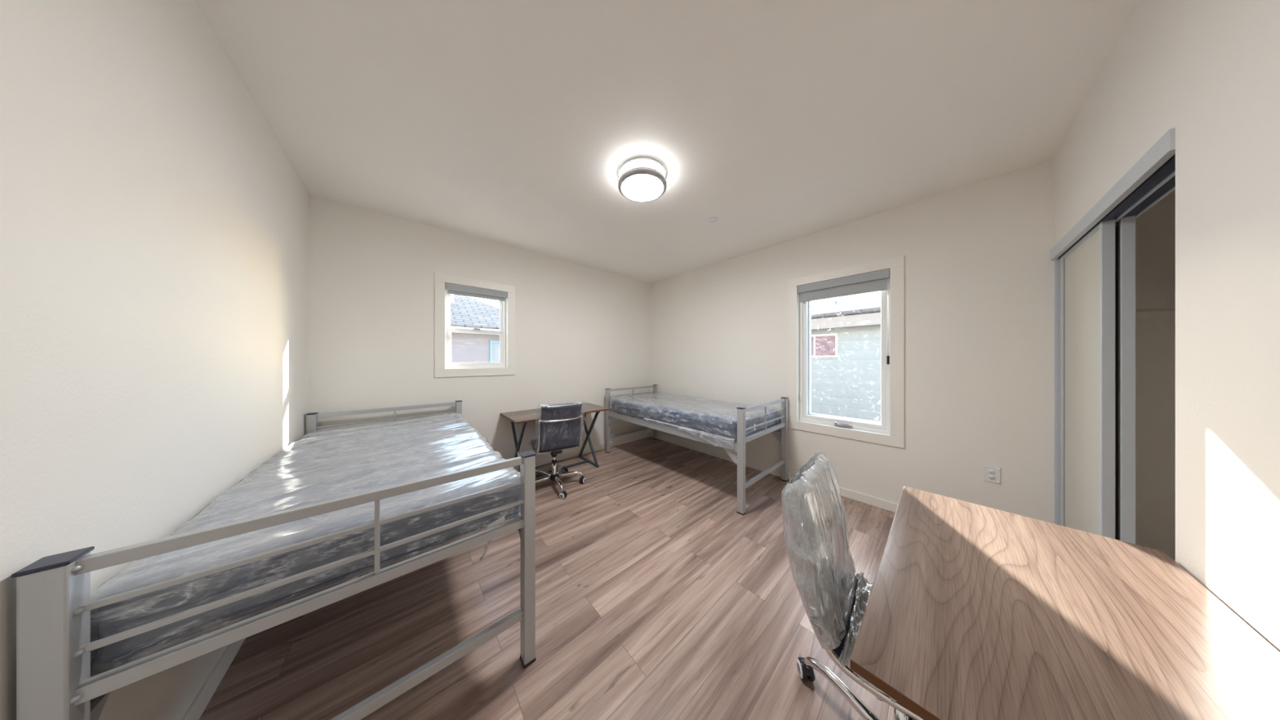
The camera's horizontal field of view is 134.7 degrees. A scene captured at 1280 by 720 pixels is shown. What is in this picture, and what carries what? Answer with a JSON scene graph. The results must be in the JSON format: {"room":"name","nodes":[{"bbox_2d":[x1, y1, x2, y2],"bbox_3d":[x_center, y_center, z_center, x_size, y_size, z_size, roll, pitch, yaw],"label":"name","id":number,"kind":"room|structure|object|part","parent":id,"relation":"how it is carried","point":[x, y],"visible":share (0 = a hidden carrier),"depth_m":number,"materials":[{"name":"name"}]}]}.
{"room":"dorm room","nodes":[
{"label":"dorm room","id":0,"kind":"room"},
{"bbox_2d":[0,0,307,719],"bbox_3d":[-1.162,0.002,0.300,0.120,2.796,5.485,0,0,-41],"label":"wall","id":1,"kind":"structure","parent":0,"point":[153,222],"depth_m":0.80,"materials":[{"name":"paint"}]},
{"bbox_2d":[182,609,262,719],"bbox_3d":[-1.525,1.357,0.813,0.013,0.085,3.835,0,0,-41],"label":"baseboard","id":2,"kind":"structure","parent":1,"relation":"attached to","point":[195,711],"depth_m":1.11,"materials":[{"name":"paint"}]},
{"bbox_2d":[307,194,651,461],"bbox_3d":[-1.288,0.002,3.708,4.194,2.796,0.200,0,0,-41],"label":"wall","id":3,"kind":"structure","parent":0,"point":[581,332],"depth_m":2.85,"materials":[{"name":"paint"}]},
{"bbox_2d":[434,272,515,377],"bbox_3d":[-1.856,-0.368,3.064,0.798,1.103,0.017,0,0,-41],"label":"trim","id":4,"kind":"structure","parent":3,"relation":"attached to","point":[440,279],"depth_m":2.95,"materials":[{"name":"paint"}]},
{"bbox_2d":[444,289,506,368],"bbox_3d":[-1.921,-0.368,3.137,0.622,0.927,0.082,0,0,-41],"label":"window","id":5,"kind":"structure","parent":3,"relation":"in","point":[502,332],"depth_m":3.10,"materials":[{"name":"white plastic"}]},
{"bbox_3d":[-1.933,-0.557,3.151,0.562,0.489,0.025,0,0,-41],"label":"sash","id":6,"kind":"part","parent":5,"relation":"part of","materials":[{"name":"white plastic"}]},
{"bbox_3d":[-1.913,-0.146,3.128,0.562,0.422,0.030,0,0,-41],"label":"sash","id":7,"kind":"part","parent":5,"relation":"part of","materials":[{"name":"white plastic"}]},
{"bbox_2d":[444,282,506,301],"bbox_3d":[-1.875,-0.776,3.086,0.616,0.109,0.064,0,0,-41],"label":"roller shade","id":8,"kind":"object","parent":5,"relation":"attached to","point":[454,289],"visible":0.95,"depth_m":3.05,"materials":[{"name":"grey fabric"}]},
{"bbox_2d":[505,431,650,471],"bbox_3d":[-1.293,1.357,3.562,3.968,0.085,0.013,0,0,-41],"label":"baseboard","id":9,"kind":"structure","parent":3,"relation":"attached to","point":[575,453],"depth_m":4.00,"materials":[{"name":"paint"}]},
{"bbox_2d":[199,436,895,719],"bbox_3d":[0.453,1.430,1.654,4.294,0.060,5.585,0,0,-41],"label":"floor","id":10,"kind":"structure","parent":0,"point":[656,598],"depth_m":1.41,"materials":[{"name":"brown wood"}]},
{"bbox_2d":[10,400,536,719],"bbox_3d":[-1.611,0.918,1.722,1.062,0.964,2.211,0,0,-41],"label":"frame","id":11,"kind":"object","parent":10,"relation":"on","point":[55,681],"visible":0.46,"depth_m":0.70,"materials":[{"name":"silver metal"}]},
{"bbox_3d":[-1.281,0.917,0.585,0.050,0.945,0.060,0,0,-41],"label":"post","id":12,"kind":"part","parent":11,"relation":"part of","materials":[{"name":"silver metal"}]},
{"bbox_3d":[-1.994,0.810,1.386,0.030,0.076,2.085,0,0,-41],"label":"rail","id":13,"kind":"part","parent":11,"relation":"part of","materials":[{"name":"silver metal"}]},
{"bbox_3d":[-0.903,0.749,0.917,0.960,0.036,0.030,0,0,-41],"label":"cross rail","id":14,"kind":"part","parent":11,"relation":"part of","materials":[{"name":"silver metal"}]},
{"bbox_3d":[-0.903,0.463,0.917,0.960,0.032,0.024,0,0,-41],"label":"rail","id":15,"kind":"part","parent":11,"relation":"part of","materials":[{"name":"silver metal"}]},
{"bbox_3d":[-0.903,0.654,0.917,0.960,0.014,0.014,0,0,-41],"label":"guard rail","id":16,"kind":"part","parent":11,"relation":"part of","materials":[{"name":"silver metal"}]},
{"bbox_3d":[-0.903,0.561,0.917,0.960,0.014,0.014,0,0,-41],"label":"guard rail","id":17,"kind":"part","parent":11,"relation":"part of","materials":[{"name":"silver metal"}]},
{"bbox_2d":[90,412,520,675],"bbox_3d":[-1.614,0.707,1.722,1.066,0.337,2.080,0,0,-41],"label":"mattress","id":18,"kind":"object","parent":11,"relation":"on","point":[321,466],"visible":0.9,"depth_m":1.01,"materials":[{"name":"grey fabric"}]},
{"bbox_3d":[-2.698,0.917,2.195,0.050,0.945,0.060,0,0,-41],"label":"post","id":19,"kind":"part","parent":11,"relation":"part of","materials":[{"name":"silver metal"}]},
{"bbox_3d":[-2.320,0.463,2.527,0.960,0.032,0.024,0,0,-41],"label":"rail","id":20,"kind":"part","parent":11,"relation":"part of","materials":[{"name":"silver metal"}]},
{"bbox_3d":[-2.320,0.561,2.527,0.960,0.014,0.014,0,0,-41],"label":"guard rail","id":21,"kind":"part","parent":11,"relation":"part of","materials":[{"name":"silver metal"}]},
{"bbox_3d":[-0.903,1.171,0.917,0.960,0.038,0.026,0,0,-41],"label":"rail","id":22,"kind":"part","parent":11,"relation":"part of","materials":[{"name":"silver metal"}]},
{"bbox_3d":[-1.942,0.917,2.860,0.050,0.945,0.060,0,0,-41],"label":"post","id":23,"kind":"part","parent":11,"relation":"part of","materials":[{"name":"silver metal"}]},
{"bbox_3d":[-0.525,0.917,1.249,0.050,0.945,0.060,0,0,-41],"label":"post","id":24,"kind":"part","parent":11,"relation":"part of","materials":[{"name":"silver metal"}]},
{"bbox_2d":[500,402,610,487],"bbox_3d":[-1.036,1.020,3.379,1.190,0.760,0.620,0,0,-41],"label":"writing desk","id":25,"kind":"object","parent":10,"relation":"on","point":[524,416],"visible":0.64,"depth_m":3.29,"materials":[{"name":"brown wood"}]},
{"bbox_3d":[-1.410,1.026,3.063,0.024,0.742,0.516,0,0,-41],"label":"leg","id":26,"kind":"part","parent":25,"relation":"part of","materials":[{"name":"grey metal"}]},
{"bbox_3d":[-1.397,1.026,3.048,0.024,0.742,0.516,0,0,-41],"label":"leg","id":27,"kind":"part","parent":25,"relation":"part of","materials":[{"name":"grey metal"}]},
{"bbox_3d":[-0.706,1.026,3.656,0.024,0.742,0.516,0,0,-41],"label":"leg","id":28,"kind":"part","parent":25,"relation":"part of","materials":[{"name":"grey metal"}]},
{"bbox_3d":[-0.719,1.026,3.671,0.024,0.742,0.516,0,0,-41],"label":"leg","id":29,"kind":"part","parent":25,"relation":"part of","materials":[{"name":"grey metal"}]},
{"bbox_2d":[528,402,586,498],"bbox_3d":[-0.945,0.915,2.938,0.676,0.969,0.647,0,0,-32],"label":"office chair","id":30,"kind":"object","parent":10,"relation":"on","point":[559,425],"visible":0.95,"depth_m":2.76,"materials":[{"name":"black leather"}]},
{"bbox_3d":[-1.131,0.781,2.849,0.018,0.373,0.558,0,0,-32],"label":"frame","id":31,"kind":"part","parent":30,"relation":"part of","materials":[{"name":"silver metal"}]},
{"bbox_3d":[-1.122,1.295,3.049,0.302,0.065,0.043,0,0,23],"label":"leg","id":32,"kind":"part","parent":30,"relation":"part of","materials":[{"name":"silver metal"}]},
{"bbox_3d":[-1.074,1.295,2.845,0.043,0.065,0.302,0,0,41],"label":"leg","id":33,"kind":"part","parent":30,"relation":"part of","materials":[{"name":"silver metal"}]},
{"bbox_3d":[-0.971,0.941,3.001,0.406,0.055,0.489,0,0,-32],"label":"seat","id":34,"kind":"part","parent":30,"relation":"part of","materials":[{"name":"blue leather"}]},
{"bbox_3d":[-0.864,1.295,2.830,0.043,0.065,0.302,0,0,-32],"label":"leg","id":35,"kind":"part","parent":30,"relation":"part of","materials":[{"name":"silver metal"}]},
{"bbox_3d":[-0.813,0.685,2.749,0.408,0.479,0.128,0,0,-32],"label":"backrest","id":36,"kind":"part","parent":30,"relation":"part of","materials":[{"name":"black leather"}]},
{"bbox_3d":[-0.943,1.295,3.158,0.043,0.065,0.302,0,0,5],"label":"leg","id":37,"kind":"part","parent":30,"relation":"part of","materials":[{"name":"silver metal"}]},
{"bbox_3d":[-0.785,1.295,3.021,0.302,0.065,0.043,0,0,-13],"label":"leg","id":38,"kind":"part","parent":30,"relation":"part of","materials":[{"name":"silver metal"}]},
{"bbox_3d":[-0.764,0.781,3.080,0.018,0.373,0.558,0,0,-32],"label":"frame","id":39,"kind":"part","parent":30,"relation":"part of","materials":[{"name":"silver metal"}]},
{"bbox_2d":[604,384,788,515],"bbox_3d":[0.596,0.918,3.579,1.062,0.964,2.211,0,0,-41],"label":"frame","id":40,"kind":"object","parent":10,"relation":"on","point":[737,453],"visible":0.8,"depth_m":2.85,"materials":[{"name":"silver metal"}]},
{"bbox_3d":[-0.490,0.917,4.051,0.050,0.945,0.060,0,0,-41],"label":"post","id":41,"kind":"part","parent":40,"relation":"part of","materials":[{"name":"silver metal"}]},
{"bbox_3d":[-0.112,1.171,4.384,0.960,0.038,0.026,0,0,-41],"label":"rail","id":42,"kind":"part","parent":40,"relation":"part of","materials":[{"name":"silver metal"}]},
{"bbox_3d":[-0.112,0.561,4.384,0.960,0.014,0.014,0,0,-41],"label":"guard rail","id":43,"kind":"part","parent":40,"relation":"part of","materials":[{"name":"silver metal"}]},
{"bbox_3d":[-0.112,0.463,4.384,0.960,0.032,0.024,0,0,-41],"label":"rail","id":44,"kind":"part","parent":40,"relation":"part of","materials":[{"name":"silver metal"}]},
{"bbox_3d":[0.265,0.917,4.716,0.050,0.945,0.060,0,0,-41],"label":"post","id":45,"kind":"part","parent":40,"relation":"part of","materials":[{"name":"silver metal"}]},
{"bbox_3d":[0.214,0.810,3.242,0.030,0.076,2.085,0,0,-41],"label":"rail","id":46,"kind":"part","parent":40,"relation":"part of","materials":[{"name":"silver metal"}]},
{"bbox_2d":[609,392,780,449],"bbox_3d":[0.593,0.688,3.574,1.078,0.308,2.077,0,0,-41],"label":"mattress","id":47,"kind":"object","parent":40,"relation":"on","point":[717,419],"visible":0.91,"depth_m":3.10,"materials":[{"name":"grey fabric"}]},
{"bbox_3d":[0.927,0.917,2.441,0.050,0.945,0.060,0,0,-41],"label":"post","id":48,"kind":"part","parent":40,"relation":"part of","materials":[{"name":"silver metal"}]},
{"bbox_3d":[1.305,0.654,2.774,0.960,0.014,0.014,0,0,-41],"label":"guard rail","id":49,"kind":"part","parent":40,"relation":"part of","materials":[{"name":"silver metal"}]},
{"bbox_3d":[1.305,0.561,2.774,0.960,0.014,0.014,0,0,-41],"label":"guard rail","id":50,"kind":"part","parent":40,"relation":"part of","materials":[{"name":"silver metal"}]},
{"bbox_3d":[1.305,0.463,2.774,0.960,0.032,0.024,0,0,-41],"label":"rail","id":51,"kind":"part","parent":40,"relation":"part of","materials":[{"name":"silver metal"}]},
{"bbox_3d":[1.305,1.171,2.774,0.960,0.038,0.026,0,0,-41],"label":"rail","id":52,"kind":"part","parent":40,"relation":"part of","materials":[{"name":"silver metal"}]},
{"bbox_3d":[1.305,0.749,2.774,0.960,0.036,0.030,0,0,-41],"label":"cross rail","id":53,"kind":"part","parent":40,"relation":"part of","materials":[{"name":"silver metal"}]},
{"bbox_3d":[1.683,0.917,3.106,0.050,0.945,0.060,0,0,-41],"label":"post","id":54,"kind":"part","parent":40,"relation":"part of","materials":[{"name":"silver metal"}]},
{"bbox_2d":[781,452,923,719],"bbox_3d":[0.902,0.909,0.899,0.707,0.982,0.678,0,0,45],"label":"office chair","id":55,"kind":"object","parent":10,"relation":"on","point":[834,599],"visible":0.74,"depth_m":0.91,"materials":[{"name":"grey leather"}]},
{"bbox_3d":[0.793,1.295,1.041,0.043,0.065,0.302,0,0,-27],"label":"leg","id":56,"kind":"part","parent":55,"relation":"part of","materials":[{"name":"silver metal"}]},
{"bbox_3d":[0.926,0.941,0.832,0.489,0.055,0.406,0,0,45],"label":"seat","id":57,"kind":"part","parent":55,"relation":"part of","materials":[{"name":"black plastic"}]},
{"bbox_3d":[0.951,0.927,0.808,0.513,0.116,0.450,0,0,45],"label":"seat","id":58,"kind":"part","parent":55,"relation":"part of","materials":[{"name":"clear plastic"}]},
{"bbox_3d":[0.743,0.781,0.708,0.558,0.373,0.018,0,0,45],"label":"frame","id":59,"kind":"part","parent":55,"relation":"part of","materials":[{"name":"silver metal"}]},
{"bbox_2d":[849,485,1279,719],"bbox_3d":[1.101,1.020,0.732,1.190,0.760,0.620,0,0,-41],"label":"writing desk","id":60,"kind":"object","parent":10,"relation":"on","point":[973,611],"visible":1,"depth_m":0.64,"materials":[{"name":"brown wood"}]},
{"bbox_2d":[194,0,1139,284],"bbox_3d":[0.453,-1.456,1.654,4.294,0.120,5.585,0,0,-41],"label":"ceiling","id":61,"kind":"structure","parent":0,"point":[512,123],"depth_m":1.45,"materials":[{"name":"paint"}]},
{"bbox_2d":[617,156,666,202],"bbox_3d":[0.018,-1.337,2.001,0.362,0.117,0.362,0,0,-41],"label":"ceiling light","id":62,"kind":"object","parent":61,"relation":"attached to","point":[641,179],"visible":1,"depth_m":1.92,"materials":[{"name":"white plastic"}]},
{"bbox_2d":[707,217,717,222],"bbox_3d":[0.722,-1.391,2.654,0.100,0.011,0.100,0,0,-41],"label":"sprinkler cover","id":63,"kind":"object","parent":61,"relation":"attached to","point":[712,220],"visible":1,"depth_m":2.64,"materials":[{"name":"white plastic"}]},
{"bbox_2d":[651,159,1175,561],"bbox_3d":[1.841,0.002,3.175,0.200,2.796,4.735,0,0,-41],"label":"wall","id":64,"kind":"structure","parent":0,"point":[979,268],"depth_m":2.18,"materials":[{"name":"paint"}]},
{"bbox_2d":[651,431,789,479],"bbox_3d":[0.978,1.357,3.995,0.013,0.085,2.337,0,0,-41],"label":"baseboard","id":65,"kind":"structure","parent":64,"relation":"attached to","point":[776,472],"depth_m":3.87,"materials":[{"name":"paint"}]},
{"bbox_2d":[799,278,889,434],"bbox_3d":[2.147,-0.075,2.842,0.190,1.550,0.780,0,0,-41],"label":"window","id":66,"kind":"structure","parent":64,"relation":"in","point":[805,308],"depth_m":2.87,"materials":[{"name":"white plastic"}]},
{"bbox_3d":[2.108,0.673,2.774,0.042,0.045,0.140,0,0,-41],"label":"crank handle","id":67,"kind":"part","parent":66,"relation":"part of","materials":[{"name":"silver metal"}]},
{"bbox_2d":[797,268,889,364],"bbox_3d":[2.080,-0.405,2.783,0.064,0.889,0.774,0,0,-41],"label":"roller shade","id":68,"kind":"object","parent":66,"relation":"attached to","point":[875,281],"visible":0.93,"depth_m":2.71,"materials":[{"name":"grey fabric"}]},
{"bbox_3d":[2.323,-0.385,2.498,0.004,0.770,0.014,0,0,12],"label":"pull cord","id":69,"kind":"part","parent":68,"relation":"part of","materials":[{"name":"white plastic"}]},
{"bbox_2d":[793,473,897,512],"bbox_3d":[2.080,1.357,2.743,0.013,0.085,0.920,0,0,-41],"label":"trim","id":70,"kind":"structure","parent":64,"relation":"attached to","point":[887,505],"depth_m":2.58,"materials":[{"name":"paint"}]},
{"bbox_2d":[788,255,904,448],"bbox_3d":[2.059,-0.075,2.764,0.017,1.736,0.966,0,0,-41],"label":"trim","id":71,"kind":"structure","parent":64,"relation":"attached to","point":[895,264],"depth_m":2.52,"materials":[{"name":"paint"}]},
{"bbox_2d":[982,465,1000,484],"bbox_3d":[2.693,0.878,2.044,0.016,0.120,0.082,0,0,-41],"label":"wall outlet","id":72,"kind":"object","parent":64,"relation":"attached to","point":[992,474],"visible":1,"depth_m":2.04,"materials":[{"name":"white plastic"}]},
{"bbox_2d":[987,475,995,479],"bbox_3d":[2.693,0.899,2.044,0.004,0.035,0.035,0,0,-41],"label":"socket","id":73,"kind":"object","parent":72,"relation":"attached to","point":[989,477],"depth_m":2.04,"materials":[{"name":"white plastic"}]},
{"bbox_2d":[987,469,995,474],"bbox_3d":[2.693,0.857,2.044,0.004,0.035,0.035,0,0,-41],"label":"socket","id":74,"kind":"object","parent":72,"relation":"attached to","point":[989,471],"depth_m":2.04,"materials":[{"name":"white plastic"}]},
{"bbox_2d":[1053,258,1059,524],"bbox_3d":[2.901,0.352,1.804,0.020,2.095,0.108,0,0,-41],"label":"trim","id":75,"kind":"structure","parent":64,"relation":"attached to","point":[1056,262],"depth_m":1.83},
{"bbox_2d":[1053,0,1279,652],"bbox_3d":[1.872,0.002,0.900,2.760,2.796,0.115,0,0,-41],"label":"wall","id":76,"kind":"structure","parent":0,"point":[1207,70],"depth_m":0.75,"materials":[{"name":"paint"}]},
{"bbox_2d":[1059,219,1115,538],"bbox_3d":[2.605,0.339,1.568,0.722,2.083,0.036,0,0,-41],"label":"door","id":77,"kind":"structure","parent":76,"relation":"in","point":[1087,269],"depth_m":1.48,"materials":[{"name":"beige wood"}]},
{"bbox_3d":[2.604,0.325,1.570,0.660,2.011,0.012,0,0,-41],"label":"panel","id":78,"kind":"part","parent":77,"relation":"part of","materials":[{"name":"beige wood"}]},
{"bbox_2d":[1050,127,1175,260],"bbox_3d":[2.315,-0.729,1.365,1.480,0.072,0.022,0,0,-41],"label":"trim","id":79,"kind":"structure","parent":76,"relation":"attached to","point":[1164,148],"depth_m":1.11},
{"bbox_2d":[1057,153,1175,258],"bbox_3d":[2.357,-0.702,1.318,1.480,0.014,0.088,0,0,-41],"label":"trim","id":80,"kind":"structure","parent":76,"relation":"attached to","point":[1168,167],"depth_m":1.12,"materials":[{"name":"black metal"}]},
{"bbox_2d":[1115,215,1135,544],"bbox_3d":[2.637,0.339,1.531,0.722,2.083,0.036,0,0,-41],"label":"door","id":81,"kind":"structure","parent":76,"relation":"in","point":[1125,228],"depth_m":1.30,"materials":[{"name":"grey metal"}]},
{"bbox_3d":[2.636,0.325,1.533,0.660,2.011,0.012,0,0,-41],"label":"panel","id":82,"kind":"part","parent":81,"relation":"part of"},
{"bbox_3d":[2.327,0.002,0.383,2.760,2.796,0.100,0,0,-41],"label":"wall","id":83,"kind":"structure","parent":0,"visible":0},
{"bbox_2d":[1135,310,1175,318],"bbox_3d":[2.347,-0.282,0.830,2.140,0.055,0.545,0,0,-41],"label":"closet shelf","id":84,"kind":"object","parent":83,"relation":"attached to","point":[1169,313],"visible":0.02,"depth_m":1.59,"materials":[{"name":"paint"}]},
{"label":"outside","id":85,"kind":"structure","parent":0,"visible":0},
{"bbox_3d":[0.450,1.850,7.057,38.000,0.100,38.000,0,0,-41],"label":"ground","id":86,"kind":"structure","parent":85,"visible":0},
{"bbox_2d":[450,293,499,362],"bbox_3d":[-8.084,-0.340,6.234,10.100,4.280,6.760,0,0,-41],"label":"neighbor house","id":87,"kind":"structure","parent":86,"relation":"on","point":[466,313],"depth_m":6.11,"materials":[{"name":"paint"}]},
{"bbox_2d":[450,293,453,302],"bbox_3d":[-4.638,-1.455,6.542,0.180,0.550,0.210,0,0,-41],"label":"roof vent","id":88,"kind":"object","parent":87,"relation":"attached to","point":[451,295],"depth_m":6.49,"materials":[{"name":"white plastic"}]},
{"bbox_3d":[-3.277,0.020,6.433,0.500,0.840,0.012,0,0,-41],"label":"pane","id":89,"kind":"part","parent":87,"relation":"part of","materials":[{"name":"white glass"}]},
{"bbox_2d":[811,297,880,421],"bbox_3d":[5.949,0.090,6.834,4.678,3.420,12.400,0,0,-41],"label":"neighbor house","id":90,"kind":"structure","parent":86,"relation":"on","point":[846,337],"depth_m":5.62,"materials":[{"name":"grey"}]},
{"bbox_2d":[811,335,835,355],"bbox_3d":[4.021,-0.315,6.017,0.012,0.450,0.660,0,0,-41],"label":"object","id":91,"kind":"structure","parent":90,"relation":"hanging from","point":[821,345],"depth_m":5.94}
]}

